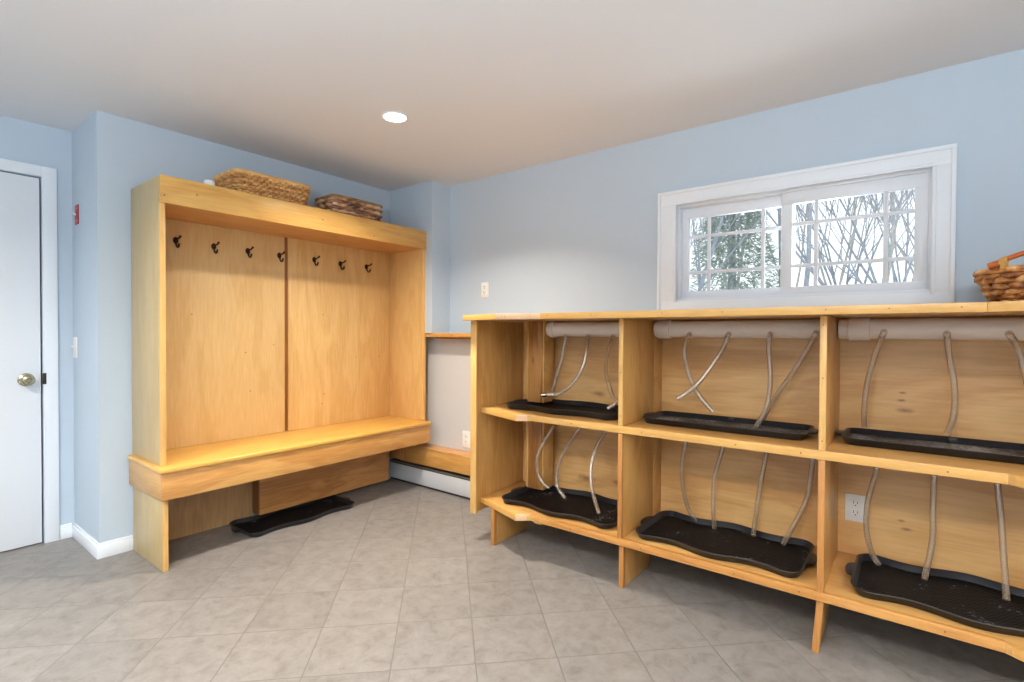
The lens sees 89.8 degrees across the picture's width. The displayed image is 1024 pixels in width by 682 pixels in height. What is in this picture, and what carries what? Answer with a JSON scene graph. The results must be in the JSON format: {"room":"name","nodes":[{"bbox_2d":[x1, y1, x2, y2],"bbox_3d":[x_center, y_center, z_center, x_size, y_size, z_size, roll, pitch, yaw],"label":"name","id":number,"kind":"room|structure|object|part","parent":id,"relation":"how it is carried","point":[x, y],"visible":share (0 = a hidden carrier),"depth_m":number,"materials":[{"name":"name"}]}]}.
{"room":"mudroom","nodes":[
{"label":"mudroom","id":0,"kind":"room"},
{"bbox_2d":[0,115,74,542],"bbox_3d":[-3.527,-0.019,1.500,0.140,2.221,3.458,1,1,38],"label":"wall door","id":1,"kind":"structure","parent":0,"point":[23,141],"depth_m":2.78,"materials":[{"name":"blue paint"}]},
{"bbox_2d":[0,158,59,542],"bbox_3d":[-2.745,0.082,2.403,0.036,2.000,0.942,1,1,38],"label":"door frame","id":2,"kind":"structure","parent":1,"relation":"attached to","point":[49,175],"depth_m":2.74,"materials":[{"name":"white paint"}]},
{"bbox_2d":[0,171,41,551],"bbox_3d":[-2.737,0.111,2.394,0.100,1.931,0.812,1,1,38],"label":"door","id":3,"kind":"structure","parent":2,"relation":"in","point":[20,345],"depth_m":2.66,"materials":[{"name":"white paint"}]},
{"bbox_3d":[-2.510,0.202,2.660,0.064,0.068,0.068,1,1,38],"label":"knob","id":4,"kind":"part","parent":3,"relation":"part of","materials":[{"name":"silver metal"}]},
{"bbox_3d":[-2.479,0.199,2.722,0.004,0.059,0.017,1,1,38],"label":"strike plate","id":5,"kind":"part","parent":2,"relation":"part of","materials":[{"name":"metal"}]},
{"bbox_2d":[60,523,71,539],"bbox_3d":[-2.438,1.040,2.807,0.012,0.076,0.051,1,1,38],"label":"baseboard","id":6,"kind":"structure","parent":1,"relation":"attached to","point":[66,529],"depth_m":2.80,"materials":[{"name":"white paint"}]},
{"bbox_2d":[72,110,392,548],"bbox_3d":[-1.627,-0.040,3.582,0.599,2.221,2.162,1,1,38],"label":"wall","id":7,"kind":"structure","parent":0,"point":[112,155],"depth_m":2.64,"materials":[{"name":"blue paint"}]},
{"bbox_2d":[71,337,76,357],"bbox_3d":[-2.380,0.035,2.784,0.066,0.112,0.022,1,1,38],"label":"light switch","id":8,"kind":"object","parent":7,"relation":"attached to","point":[74,346],"visible":1,"depth_m":2.78,"materials":[{"name":"plastic"}]},
{"bbox_3d":[-2.374,0.035,2.791,0.066,0.112,0.005,1,1,38],"label":"plate","id":9,"kind":"part","parent":8,"relation":"part of","materials":[{"name":"plastic"}]},
{"bbox_2d":[72,204,78,224],"bbox_3d":[-2.337,-0.676,2.744,0.062,0.104,0.022,1,1,38],"label":"switch","id":10,"kind":"object","parent":7,"relation":"attached to","point":[76,213],"visible":1,"depth_m":2.74,"materials":[{"name":"red plastic"}]},
{"bbox_3d":[-2.331,-0.676,2.751,0.062,0.104,0.005,1,1,38],"label":"plate","id":11,"kind":"part","parent":10,"relation":"part of","materials":[{"name":"red plastic"}]},
{"bbox_2d":[72,522,97,558],"bbox_3d":[-2.242,1.042,2.695,0.459,0.076,0.012,1,1,38],"label":"baseboard","id":12,"kind":"structure","parent":7,"relation":"attached to","point":[89,543],"depth_m":2.68,"materials":[{"name":"white paint"}]},
{"bbox_2d":[96,535,132,559],"bbox_3d":[-2.013,1.045,2.606,0.012,0.076,0.150,1,1,38],"label":"baseboard","id":13,"kind":"structure","parent":7,"relation":"attached to","point":[124,544],"depth_m":2.60,"materials":[{"name":"white paint"}]},
{"bbox_2d":[389,180,470,451],"bbox_3d":[1.550,-0.004,2.151,6.179,2.221,0.182,1,1,38],"label":"wall","id":14,"kind":"structure","parent":0,"point":[425,206],"depth_m":3.74,"materials":[{"name":"blue paint"}]},
{"bbox_2d":[389,458,469,499],"bbox_3d":[0.694,1.018,2.779,4.076,0.150,0.108,1,1,38],"label":"baseboard heater","id":15,"kind":"object","parent":14,"relation":"attached to","point":[452,483],"visible":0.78,"depth_m":3.70,"materials":[{"name":"metal"}]},
{"bbox_2d":[390,443,469,475],"bbox_3d":[-0.397,0.851,3.617,1.310,0.149,0.113,1,1,38],"label":"board","id":16,"kind":"object","parent":14,"relation":"attached to","point":[430,455],"visible":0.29,"depth_m":3.67,"materials":[{"name":"brown wood"}]},
{"bbox_3d":[-0.372,0.861,3.625,1.200,0.129,0.065,1,1,38],"label":"frame","id":17,"kind":"part","parent":16,"relation":"part of","materials":[{"name":"brown wood"}]},
{"bbox_2d":[426,333,470,338],"bbox_3d":[0.842,-0.015,2.700,4.370,0.041,0.168,1,1,38],"label":"trim","id":18,"kind":"structure","parent":14,"relation":"attached to","point":[436,335],"depth_m":3.58,"materials":[{"name":"orange wood"}]},
{"bbox_2d":[462,431,469,447],"bbox_3d":[-0.323,0.694,3.627,0.075,0.115,0.008,1,1,38],"label":"wall outlet","id":19,"kind":"object","parent":14,"relation":"attached to","point":[465,434],"visible":0.92,"depth_m":3.62,"materials":[{"name":"plastic"}]},
{"bbox_2d":[0,0,1023,190],"bbox_3d":[-0.225,-1.156,0.288,7.138,0.120,5.800,1,1,38],"label":"ceiling","id":20,"kind":"structure","parent":0,"point":[485,88],"depth_m":2.09,"materials":[{"name":"white paint"}]},
{"bbox_2d":[381,111,408,122],"bbox_3d":[-0.591,-1.128,2.591,0.135,0.006,0.135,1,1,38],"label":"recessed light","id":21,"kind":"object","parent":20,"relation":"in","point":[390,116],"visible":1,"depth_m":2.58,"materials":[{"name":"white paint"}]},
{"bbox_2d":[0,478,1023,681],"bbox_3d":[-0.236,1.184,0.322,7.138,0.120,5.800,1,1,38],"label":"floor","id":22,"kind":"structure","parent":0,"point":[405,583],"depth_m":2.06,"materials":[{"name":"tile"}]},
{"bbox_2d":[127,174,430,571],"bbox_3d":[-1.274,0.130,3.159,0.460,1.897,1.694,1,1,38],"label":"hall tree","id":23,"kind":"object","parent":22,"relation":"on","point":[271,337],"depth_m":3.03,"materials":[{"name":"brown wood"}]},
{"bbox_3d":[-1.800,-0.095,2.537,0.382,1.365,0.024,1,1,38],"label":"panel","id":24,"kind":"part","parent":23,"relation":"part of","materials":[{"name":"brown wood"}]},
{"bbox_3d":[-1.798,0.849,2.547,0.398,0.472,0.022,1,1,38],"label":"bench leg","id":25,"kind":"part","parent":23,"relation":"part of","materials":[{"name":"brown wood"}]},
{"bbox_3d":[-1.533,-0.792,2.599,0.052,0.040,0.052,1,1,38],"label":"plastic cap","id":26,"kind":"part","parent":23,"relation":"part of","materials":[{"name":"white plastic"}]},
{"bbox_3d":[-1.764,0.844,2.902,0.016,0.470,0.579,1,1,38],"label":"panel","id":27,"kind":"part","parent":23,"relation":"part of","materials":[{"name":"orange wood"}]},
{"bbox_3d":[-1.696,-0.038,2.969,0.020,1.239,0.784,1,1,38],"label":"panel","id":28,"kind":"part","parent":23,"relation":"part of","materials":[{"name":"brown wood"}]},
{"bbox_2d":[213,168,310,205],"bbox_3d":[-1.454,-0.855,3.006,0.322,0.151,0.467,1,1,38],"label":"storage basket","id":29,"kind":"object","parent":23,"relation":"on","point":[238,179],"visible":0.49,"depth_m":2.87,"materials":[{"name":"beige wicker"}]},
{"bbox_3d":[-1.277,0.594,3.165,0.460,0.024,1.693,1,1,38],"label":"bench seat","id":30,"kind":"part","parent":23,"relation":"part of","materials":[{"name":"brown wood"}]},
{"bbox_2d":[252,451,388,514],"bbox_3d":[-1.257,0.885,3.486,0.106,0.308,0.962,1,1,38],"label":"panel","id":31,"kind":"object","parent":23,"relation":"attached to","point":[275,493],"visible":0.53,"depth_m":3.37,"materials":[{"name":"brown wood"}]},
{"bbox_3d":[-1.194,-0.045,3.619,0.020,1.239,0.812,1,1,38],"label":"panel","id":32,"kind":"part","parent":23,"relation":"part of","materials":[{"name":"brown wood"}]},
{"bbox_2d":[315,194,382,221],"bbox_3d":[-1.091,-0.859,3.451,0.236,0.150,0.403,1,1,38],"label":"storage basket","id":33,"kind":"object","parent":23,"relation":"on","point":[338,203],"visible":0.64,"depth_m":3.34,"materials":[{"name":"brown wicker"}]},
{"bbox_3d":[-0.794,-0.109,3.839,0.382,1.365,0.025,1,1,38],"label":"panel","id":34,"kind":"part","parent":23,"relation":"part of","materials":[{"name":"brown wood"}]},
{"bbox_2d":[229,495,354,536],"bbox_3d":[-1.328,1.063,3.152,0.324,0.028,0.738,1,1,38],"label":"tray","id":35,"kind":"object","parent":22,"relation":"on","point":[256,525],"visible":0.89,"depth_m":3.12,"materials":[{"name":"black plastic"}]},
{"bbox_3d":[-1.544,1.058,2.873,0.099,0.007,0.031,1,1,38],"label":"handle","id":36,"kind":"part","parent":35,"relation":"part of","materials":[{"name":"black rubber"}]},
{"bbox_2d":[463,301,1023,661],"bbox_3d":[0.919,0.489,2.233,2.545,1.227,0.785,1,1,38],"label":"shelving unit","id":37,"kind":"object","parent":22,"relation":"on","point":[637,464],"visible":0.91,"depth_m":2.22,"materials":[{"name":"brown wood"}]},
{"bbox_3d":[-0.097,0.992,2.748,0.023,0.196,0.024,1,1,38],"label":"leg","id":38,"kind":"part","parent":37,"relation":"part of","materials":[{"name":"brown wood"}]},
{"bbox_3d":[-0.075,0.411,2.981,0.022,1.048,0.444,1,1,38],"label":"panel","id":39,"kind":"part","parent":37,"relation":"part of","materials":[{"name":"brown wood"}]},
{"bbox_3d":[0.003,0.988,2.877,0.018,0.200,0.302,1,1,38],"label":"leg panel","id":40,"kind":"part","parent":37,"relation":"part of","materials":[{"name":"brown wood"}]},
{"bbox_3d":[0.159,0.616,2.955,0.097,0.444,0.108,1,1,38],"label":"pipe casing","id":41,"kind":"part","parent":37,"relation":"part of","materials":[{"name":"brown wood"}]},
{"bbox_3d":[0.162,0.118,2.948,0.097,0.457,0.108,1,1,38],"label":"pipe casing","id":42,"kind":"part","parent":37,"relation":"part of","materials":[{"name":"brown wood"}]},
{"bbox_2d":[502,485,617,528],"bbox_3d":[0.299,0.850,2.688,0.716,0.028,0.405,1,1,38],"label":"tray","id":43,"kind":"object","parent":37,"relation":"on","point":[578,505],"visible":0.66,"depth_m":2.70,"materials":[{"name":"black plastic"}]},
{"bbox_2d":[506,399,617,420],"bbox_3d":[0.312,0.351,2.697,0.716,0.029,0.364,1,1,38],"label":"tray","id":44,"kind":"object","parent":37,"relation":"on","point":[595,410],"visible":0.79,"depth_m":2.71,"materials":[{"name":"black plastic"}]},
{"bbox_2d":[535,425,607,512],"bbox_3d":[0.392,0.629,2.698,0.619,0.460,0.219,1,1,38],"label":"pipe","id":45,"kind":"object","parent":37,"relation":"attached to","point":[557,425],"visible":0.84,"depth_m":2.80,"materials":[{"name":"white plastic"}]},
{"bbox_2d":[541,321,618,406],"bbox_3d":[0.389,0.111,2.659,0.590,0.434,0.259,1,1,38],"label":"pipe","id":46,"kind":"object","parent":37,"relation":"hanging from","point":[553,328],"visible":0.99,"depth_m":2.73,"materials":[{"name":"white plastic"}]},
{"bbox_3d":[0.492,1.001,2.293,0.023,0.196,0.024,1,1,38],"label":"leg","id":47,"kind":"part","parent":37,"relation":"part of","materials":[{"name":"brown wood"}]},
{"bbox_3d":[0.592,0.998,2.422,0.018,0.200,0.302,1,1,38],"label":"leg panel","id":48,"kind":"part","parent":37,"relation":"part of","materials":[{"name":"brown wood"}]},
{"bbox_2d":[636,510,816,577],"bbox_3d":[0.905,0.860,2.219,0.716,0.028,0.405,1,1,38],"label":"tray","id":49,"kind":"object","parent":37,"relation":"on","point":[730,542],"visible":0.99,"depth_m":2.21,"materials":[{"name":"black plastic"}]},
{"bbox_3d":[0.634,0.847,2.429,0.030,0.007,0.124,1,1,38],"label":"handle","id":50,"kind":"part","parent":49,"relation":"part of","materials":[{"name":"black plastic"}]},
{"bbox_3d":[1.177,0.856,2.009,0.030,0.007,0.124,1,1,38],"label":"handle","id":51,"kind":"part","parent":49,"relation":"part of","materials":[{"name":"black plastic"}]},
{"bbox_2d":[643,411,818,439],"bbox_3d":[0.924,0.362,2.240,0.712,0.027,0.275,1,1,38],"label":"tray","id":52,"kind":"object","parent":37,"relation":"on","point":[772,429],"visible":1,"depth_m":2.23,"materials":[{"name":"black plastic"}]},
{"bbox_3d":[1.194,0.358,2.031,0.030,0.007,0.124,1,1,38],"label":"handle","id":53,"kind":"part","parent":52,"relation":"part of","materials":[{"name":"black plastic"}]},
{"bbox_2d":[653,319,819,425],"bbox_3d":[0.962,0.136,2.260,0.728,0.467,0.210,1,1,38],"label":"pipe","id":54,"kind":"object","parent":37,"relation":"attached to","point":[667,329],"visible":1,"depth_m":2.25,"materials":[{"name":"white plastic"}]},
{"bbox_2d":[680,442,814,545],"bbox_3d":[1.001,0.637,2.320,0.728,0.459,0.072,1,1,38],"label":"pipe","id":55,"kind":"object","parent":37,"relation":"hanging from","point":[684,442],"visible":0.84,"depth_m":2.25,"materials":[{"name":"white plastic"}]},
{"bbox_2d":[471,311,1023,321],"bbox_3d":[0.928,-0.111,2.233,2.545,0.026,0.764,1,1,38],"label":"countertop","id":56,"kind":"structure","parent":37,"relation":"on","point":[1012,313],"depth_m":2.01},
{"bbox_2d":[483,403,1023,485],"bbox_3d":[0.891,0.393,2.195,2.464,0.030,0.502,1,1,38],"label":"shelf","id":57,"kind":"object","parent":37,"relation":"attached to","point":[836,450],"depth_m":1.87,"materials":[{"name":"orange wood"}]},
{"bbox_2d":[483,481,1023,655],"bbox_3d":[0.888,0.890,2.203,2.464,0.030,0.502,1,1,38],"label":"shelf","id":58,"kind":"object","parent":37,"relation":"attached to","point":[838,590],"depth_m":1.94,"materials":[{"name":"orange wood"}]},
{"bbox_3d":[1.049,0.406,2.400,2.510,1.008,0.012,1,1,38],"label":"panel","id":59,"kind":"part","parent":37,"relation":"part of","materials":[{"name":"brown wood"}]},
{"bbox_3d":[1.091,1.011,1.830,0.037,0.196,0.024,1,1,38],"label":"leg","id":60,"kind":"part","parent":37,"relation":"part of","materials":[{"name":"brown wood"}]},
{"bbox_3d":[1.190,1.008,1.959,0.032,0.200,0.302,1,1,38],"label":"leg panel","id":61,"kind":"part","parent":37,"relation":"part of","materials":[{"name":"brown wood"}]},
{"bbox_2d":[845,493,865,522],"bbox_3d":[1.411,0.686,2.109,0.072,0.110,0.008,1,1,38],"label":"wall outlet","id":62,"kind":"object","parent":37,"relation":"attached to","point":[855,506],"visible":1,"depth_m":2.11,"materials":[{"name":"plastic"}]},
{"bbox_2d":[851,499,859,507],"bbox_3d":[1.410,0.667,2.108,0.033,0.029,0.006,1,1,38],"label":"receptacle","id":63,"kind":"object","parent":62,"relation":"attached to","point":[855,503],"depth_m":2.11,"materials":[{"name":"plastic"}]},
{"bbox_2d":[851,509,859,516],"bbox_3d":[1.410,0.706,2.108,0.033,0.029,0.006,1,1,38],"label":"receptacle","id":64,"kind":"object","parent":62,"relation":"attached to","point":[854,512],"depth_m":2.11,"materials":[{"name":"plastic"}]},
{"bbox_2d":[835,427,1023,464],"bbox_3d":[1.556,0.371,1.804,0.712,0.027,0.275,1,1,38],"label":"tray","id":65,"kind":"object","parent":37,"relation":"on","point":[1007,452],"visible":1,"depth_m":1.84,"materials":[{"name":"black plastic"}]},
{"bbox_3d":[1.286,0.359,2.013,0.030,0.007,0.124,1,1,38],"label":"handle","id":66,"kind":"part","parent":65,"relation":"part of","materials":[{"name":"black plastic"}]},
{"bbox_2d":[838,317,1023,432],"bbox_3d":[1.623,0.127,1.805,0.807,0.429,0.100,1,1,38],"label":"pipe","id":67,"kind":"object","parent":37,"relation":"hanging from","point":[865,328],"visible":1,"depth_m":1.85,"materials":[{"name":"white plastic"}]},
{"bbox_2d":[845,553,1023,636],"bbox_3d":[1.547,0.870,1.728,0.716,0.028,0.405,1,1,38],"label":"tray","id":68,"kind":"object","parent":37,"relation":"on","point":[966,599],"visible":1,"depth_m":1.79,"materials":[{"name":"black plastic"}]},
{"bbox_3d":[1.276,0.857,1.938,0.030,0.007,0.124,1,1,38],"label":"handle","id":69,"kind":"part","parent":68,"relation":"part of","materials":[{"name":"black plastic"}]},
{"bbox_2d":[863,467,1010,600],"bbox_3d":[1.623,0.647,1.816,0.807,0.458,0.109,1,1,38],"label":"pipe","id":70,"kind":"object","parent":37,"relation":"hanging from","point":[873,467],"visible":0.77,"depth_m":1.88,"materials":[{"name":"white plastic"}]},
{"bbox_2d":[972,251,1023,301],"bbox_3d":[1.845,-0.213,1.769,0.385,0.189,0.335,1,1,38],"label":"basket","id":71,"kind":"object","parent":37,"relation":"on","point":[1000,281],"visible":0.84,"depth_m":1.75,"materials":[{"name":"wicker"}]},
{"bbox_3d":[1.762,-0.274,1.660,0.331,0.065,0.057,1,1,38],"label":"handle","id":72,"kind":"part","parent":71,"relation":"part of","materials":[{"name":"orange wicker"}]},
{"bbox_2d":[450,49,1023,332],"bbox_3d":[1.660,-0.006,2.294,6.179,2.221,0.180,1,1,38],"label":"wall","id":73,"kind":"structure","parent":0,"point":[578,233],"depth_m":2.75,"materials":[{"name":"blue paint"}]},
{"bbox_2d":[481,282,488,297],"bbox_3d":[-0.192,-0.358,3.603,0.066,0.105,0.008,1,1,38],"label":"wall outlet","id":74,"kind":"object","parent":73,"relation":"attached to","point":[484,286],"visible":1,"depth_m":3.60,"materials":[{"name":"plastic"}]},
{"bbox_2d":[676,167,931,300],"bbox_3d":[1.360,-0.468,2.510,1.088,0.534,0.158,1,1,38],"label":"window","id":75,"kind":"structure","parent":73,"relation":"in","point":[920,180],"depth_m":2.42,"materials":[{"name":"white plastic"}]},
{"bbox_3d":[1.158,-0.471,2.659,0.542,0.490,0.026,1,1,38],"label":"sash","id":76,"kind":"part","parent":75,"relation":"part of","materials":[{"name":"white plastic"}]},
{"bbox_3d":[1.530,-0.464,2.329,0.554,0.490,0.027,1,1,38],"label":"sash","id":77,"kind":"part","parent":75,"relation":"part of","materials":[{"name":"white plastic"}]},
{"bbox_2d":[657,143,956,309],"bbox_3d":[1.294,-0.463,2.445,1.242,0.674,0.021,1,1,38],"label":"trim","id":78,"kind":"structure","parent":73,"relation":"attached to","point":[942,159],"depth_m":2.30,"materials":[{"name":"white paint"}]},
{"label":"outside","id":79,"kind":"structure","parent":0,"visible":0},
{"bbox_3d":[6.910,-0.785,15.462,36.000,1.449,27.070,1,1,38],"label":"snowy ground","id":80,"kind":"structure","parent":79,"visible":0},
{"bbox_2d":[691,209,774,290],"bbox_3d":[2.477,-2.330,7.384,3.325,4.017,4.612,0,1,-6],"label":"bare tree","id":81,"kind":"object","parent":80,"relation":"on","point":[701,284],"visible":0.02,"depth_m":7.07,"materials":[{"name":"grey plant"}]},
{"bbox_2d":[690,210,780,290],"bbox_3d":[3.975,-2.261,9.282,1.861,3.366,1.925,1,1,38],"label":"evergreen tree","id":82,"kind":"object","parent":80,"relation":"on","point":[732,261],"visible":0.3,"depth_m":9.07,"materials":[{"name":"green plant"}]},
{"bbox_2d":[711,212,759,289],"bbox_3d":[5.173,-4.233,12.069,5.091,6.607,3.253,0,1,3],"label":"bare tree","id":83,"kind":"object","parent":80,"relation":"on","point":[738,274],"visible":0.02,"depth_m":11.98,"materials":[{"name":"beige plant"}]},
{"bbox_2d":[740,204,806,286],"bbox_3d":[5.555,-4.552,11.141,4.111,7.161,3.268,0,1,-24],"label":"bare tree","id":84,"kind":"object","parent":80,"relation":"on","point":[801,217],"visible":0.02,"depth_m":11.23,"materials":[{"name":"beige plant"}]},
{"bbox_2d":[778,208,780,286],"bbox_3d":[3.912,-3.681,8.826,3.185,6.131,3.044,0,1,-38],"label":"bare tree","id":85,"kind":"object","parent":80,"relation":"on","point":[779,216],"visible":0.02,"depth_m":8.85,"materials":[{"name":"grey plant"}]},
{"bbox_2d":[803,202,811,285],"bbox_3d":[4.188,-3.730,6.894,2.332,6.607,2.121,1,1,38],"label":"bare tree","id":86,"kind":"object","parent":80,"relation":"on","point":[809,205],"visible":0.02,"depth_m":7.31,"materials":[{"name":"grey plant"}]},
{"bbox_2d":[798,196,867,284],"bbox_3d":[7.462,-4.022,10.662,6.053,6.242,3.764,0,1,-33],"label":"bare tree","id":87,"kind":"object","parent":80,"relation":"on","point":[851,224],"visible":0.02,"depth_m":10.60,"materials":[{"name":"beige plant"}]},
{"bbox_2d":[759,189,914,283],"bbox_3d":[5.579,-2.891,6.545,3.896,4.919,5.271,0,1,13],"label":"bare tree","id":88,"kind":"object","parent":80,"relation":"on","point":[861,243],"visible":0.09,"depth_m":7.67,"materials":[{"name":"grey plant"}]},
{"bbox_2d":[766,190,914,285],"bbox_3d":[4.965,-2.719,8.041,4.008,4.438,2.881,0,1,-34],"label":"bare tree","id":89,"kind":"object","parent":80,"relation":"on","point":[830,268],"visible":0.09,"depth_m":7.94,"materials":[{"name":"grey plant"}]},
{"bbox_2d":[858,189,914,281],"bbox_3d":[7.816,-4.102,10.330,3.394,6.528,5.132,1,1,38],"label":"bare tree","id":90,"kind":"object","parent":80,"relation":"on","point":[907,203],"visible":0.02,"depth_m":9.71,"materials":[{"name":"grey plant"}]},
{"bbox_2d":[859,189,914,274],"bbox_3d":[8.380,-3.884,10.783,5.417,5.758,4.617,1,1,38],"label":"bare tree","id":91,"kind":"object","parent":80,"relation":"on","point":[902,253],"visible":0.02,"depth_m":10.79,"materials":[{"name":"beige plant"}]},
{"bbox_2d":[870,190,914,282],"bbox_3d":[6.941,-3.873,9.075,3.048,6.204,4.905,0,1,9],"label":"bare tree","id":92,"kind":"object","parent":80,"relation":"on","point":[893,230],"visible":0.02,"depth_m":9.27,"materials":[{"name":"beige plant"}]}
]}

